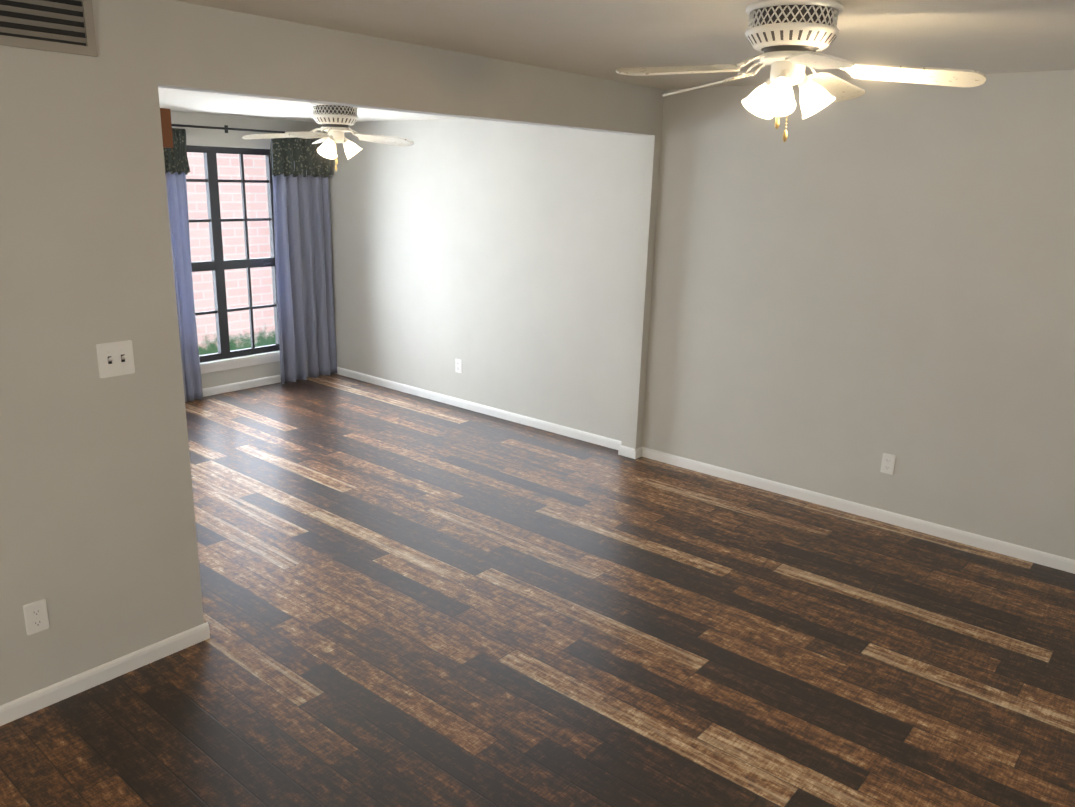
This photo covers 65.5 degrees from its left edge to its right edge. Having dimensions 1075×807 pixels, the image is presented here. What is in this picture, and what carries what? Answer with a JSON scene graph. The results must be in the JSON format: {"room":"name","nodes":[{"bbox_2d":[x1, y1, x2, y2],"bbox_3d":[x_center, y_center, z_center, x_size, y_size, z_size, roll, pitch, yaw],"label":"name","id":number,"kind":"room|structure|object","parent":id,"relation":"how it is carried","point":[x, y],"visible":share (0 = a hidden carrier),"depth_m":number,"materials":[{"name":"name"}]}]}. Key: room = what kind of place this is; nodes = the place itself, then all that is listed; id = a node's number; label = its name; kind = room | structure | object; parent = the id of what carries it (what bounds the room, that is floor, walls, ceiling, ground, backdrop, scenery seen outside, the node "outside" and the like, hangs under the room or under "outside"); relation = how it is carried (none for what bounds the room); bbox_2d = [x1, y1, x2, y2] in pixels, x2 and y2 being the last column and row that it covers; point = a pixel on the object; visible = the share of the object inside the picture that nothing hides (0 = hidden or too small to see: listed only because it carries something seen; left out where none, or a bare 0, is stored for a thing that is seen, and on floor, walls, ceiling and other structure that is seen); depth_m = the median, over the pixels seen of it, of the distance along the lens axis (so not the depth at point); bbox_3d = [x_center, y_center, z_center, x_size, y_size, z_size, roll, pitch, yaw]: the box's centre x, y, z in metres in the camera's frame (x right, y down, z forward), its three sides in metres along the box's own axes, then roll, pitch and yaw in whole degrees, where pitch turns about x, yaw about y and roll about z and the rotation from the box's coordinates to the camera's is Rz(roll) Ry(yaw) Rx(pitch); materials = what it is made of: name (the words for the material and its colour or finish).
{"room":"empty living room","nodes":[
{"label":"empty living room","id":0,"kind":"room"},
{"bbox_2d":[171,111,322,388],"bbox_3d":[-3.166,-1.094,6.501,0.120,2.300,3.600,14,19,38],"label":"wall","id":1,"kind":"structure","parent":0,"point":[211,137],"depth_m":7.00,"materials":[{"name":"grey paint"}]},
{"bbox_2d":[172,124,285,132],"bbox_3d":[-2.428,-2.253,6.875,0.112,0.060,1.654,14,19,38],"label":"curtain rod","id":2,"kind":"object","parent":1,"relation":"attached to","point":[225,128],"visible":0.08,"depth_m":6.75,"materials":[{"name":"grey metal"}]},
{"bbox_2d":[163,128,202,401],"bbox_3d":[-2.848,-1.058,6.634,0.112,2.154,0.275,14,19,38],"label":"curtain","id":3,"kind":"object","parent":2,"relation":"hanging from","point":[177,169],"visible":0.62,"depth_m":6.65,"materials":[{"name":"blue fabric"}]},
{"bbox_2d":[270,137,336,383],"bbox_3d":[-2.097,-1.274,7.509,0.120,2.154,0.636,14,19,38],"label":"curtain","id":4,"kind":"object","parent":2,"relation":"hanging from","point":[301,170],"visible":1,"depth_m":7.50,"materials":[{"name":"blue fabric"}]},
{"bbox_2d":[186,145,279,373],"bbox_3d":[-2.674,-1.195,7.019,0.110,1.850,1.240,14,19,38],"label":"window","id":5,"kind":"structure","parent":1,"relation":"in","point":[217,265],"depth_m":7.13,"materials":[{"name":"black metal"}]},
{"bbox_2d":[202,375,280,396],"bbox_3d":[-3.146,-0.006,6.753,0.013,0.069,3.600,14,19,38],"label":"baseboard","id":6,"kind":"structure","parent":1,"relation":"attached to","point":[247,384],"depth_m":7.36,"materials":[{"name":"white wood"}]},
{"bbox_2d":[158,87,468,121],"bbox_3d":[-1.813,-1.926,5.128,3.565,0.100,3.840,14,19,38],"label":"ceiling","id":7,"kind":"structure","parent":0,"point":[202,102],"depth_m":5.92,"materials":[{"name":"paint"}]},
{"bbox_2d":[242,103,413,170],"bbox_3d":[-1.272,-1.721,5.420,1.116,0.418,1.110,14,19,38],"label":"ceiling fan","id":8,"kind":"object","parent":7,"relation":"hanging from","point":[335,121],"visible":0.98,"depth_m":5.32,"materials":[{"name":"white metal"}]},
{"bbox_2d":[0,0,663,705],"bbox_3d":[-1.397,-0.212,3.176,0.120,2.440,6.600,14,19,38],"label":"wall","id":9,"kind":"structure","parent":0,"point":[98,544],"depth_m":2.98,"materials":[{"name":"grey paint"}]},
{"bbox_2d":[23,599,48,634],"bbox_3d":[-1.754,0.748,2.923,0.008,0.116,0.072,14,19,38],"label":"electrical outlet","id":10,"kind":"object","parent":9,"relation":"attached to","point":[36,616],"visible":1,"depth_m":2.92,"materials":[{"name":"white plastic"}]},
{"bbox_2d":[0,0,97,56],"bbox_3d":[-1.585,-1.193,2.531,0.019,0.211,0.460,14,19,38],"label":"air vent","id":11,"kind":"object","parent":9,"relation":"in","point":[64,26],"visible":1,"depth_m":2.61,"materials":[{"name":"beige metal"}]},
{"bbox_2d":[0,622,209,725],"bbox_3d":[-2.432,1.245,2.227,0.013,0.069,3.324,14,19,38],"label":"baseboard","id":12,"kind":"structure","parent":9,"relation":"attached to","point":[20,707],"depth_m":3.13,"materials":[{"name":"white wood"}]},
{"bbox_2d":[96,340,134,377],"bbox_3d":[-1.490,-0.156,2.961,0.023,0.122,0.124,14,19,38],"label":"switch plate","id":13,"kind":"object","parent":9,"relation":"attached to","point":[115,358],"visible":1,"depth_m":2.96,"materials":[{"name":"white plastic"}]},
{"bbox_2d":[160,108,173,147],"bbox_3d":[-1.338,-0.982,2.979,0.071,0.132,0.046,14,19,38],"label":"bracket","id":14,"kind":"object","parent":9,"relation":"attached to","point":[166,126],"visible":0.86,"depth_m":2.96,"materials":[{"name":"brown wood"}]},
{"bbox_2d":[0,373,1074,806],"bbox_3d":[-0.991,1.122,3.154,8.405,0.100,6.840,14,19,38],"label":"floor","id":15,"kind":"structure","parent":0,"point":[408,599],"depth_m":3.49,"materials":[{"name":"laminate"}]},
{"bbox_2d":[175,0,1074,89],"bbox_3d":[0.445,-0.991,1.393,4.840,0.100,6.840,14,19,38],"label":"ceiling","id":16,"kind":"structure","parent":0,"point":[605,39],"depth_m":3.20,"materials":[{"name":"paint"}]},
{"bbox_2d":[616,0,985,141],"bbox_3d":[0.856,-1.090,2.793,1.132,0.420,1.084,14,19,38],"label":"ceiling fan","id":17,"kind":"object","parent":16,"relation":"hanging from","point":[789,38],"visible":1,"depth_m":2.65,"materials":[{"name":"white metal"}]},
{"bbox_2d":[323,70,1074,559],"bbox_3d":[1.203,-0.720,5.321,8.405,2.440,0.120,14,19,38],"label":"wall","id":18,"kind":"structure","parent":0,"point":[847,294],"depth_m":5.04,"materials":[{"name":"grey paint"}]},
{"bbox_2d":[455,359,461,372],"bbox_3d":[-0.657,-0.312,6.942,0.072,0.116,0.008,14,19,38],"label":"electrical outlet","id":19,"kind":"object","parent":18,"relation":"attached to","point":[458,365],"visible":1,"depth_m":6.94,"materials":[{"name":"white plastic"}]},
{"bbox_2d":[335,367,631,454],"bbox_3d":[-0.674,-0.006,7.017,3.415,0.069,0.030,14,19,38],"label":"baseboard","id":20,"kind":"structure","parent":18,"relation":"attached to","point":[536,423],"depth_m":6.76,"materials":[{"name":"white wood"}]},
{"bbox_2d":[636,447,1074,573],"bbox_3d":[2.488,0.775,4.480,4.600,0.069,0.030,14,19,38],"label":"baseboard","id":21,"kind":"structure","parent":18,"relation":"attached to","point":[990,544],"depth_m":4.90,"materials":[{"name":"white wood"}]},
{"bbox_2d":[880,453,895,474],"bbox_3d":[2.014,0.348,4.799,0.072,0.116,0.008,14,19,38],"label":"electrical outlet","id":22,"kind":"object","parent":18,"relation":"attached to","point":[888,464],"visible":1,"depth_m":4.79,"materials":[{"name":"white plastic"}]},
{"label":"outside","id":23,"kind":"structure","parent":0,"visible":0},
{"bbox_2d":[186,152,275,354],"bbox_3d":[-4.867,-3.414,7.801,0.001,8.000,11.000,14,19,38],"label":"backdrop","id":24,"kind":"structure","parent":23,"point":[260,280],"depth_m":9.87,"materials":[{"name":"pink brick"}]}
]}

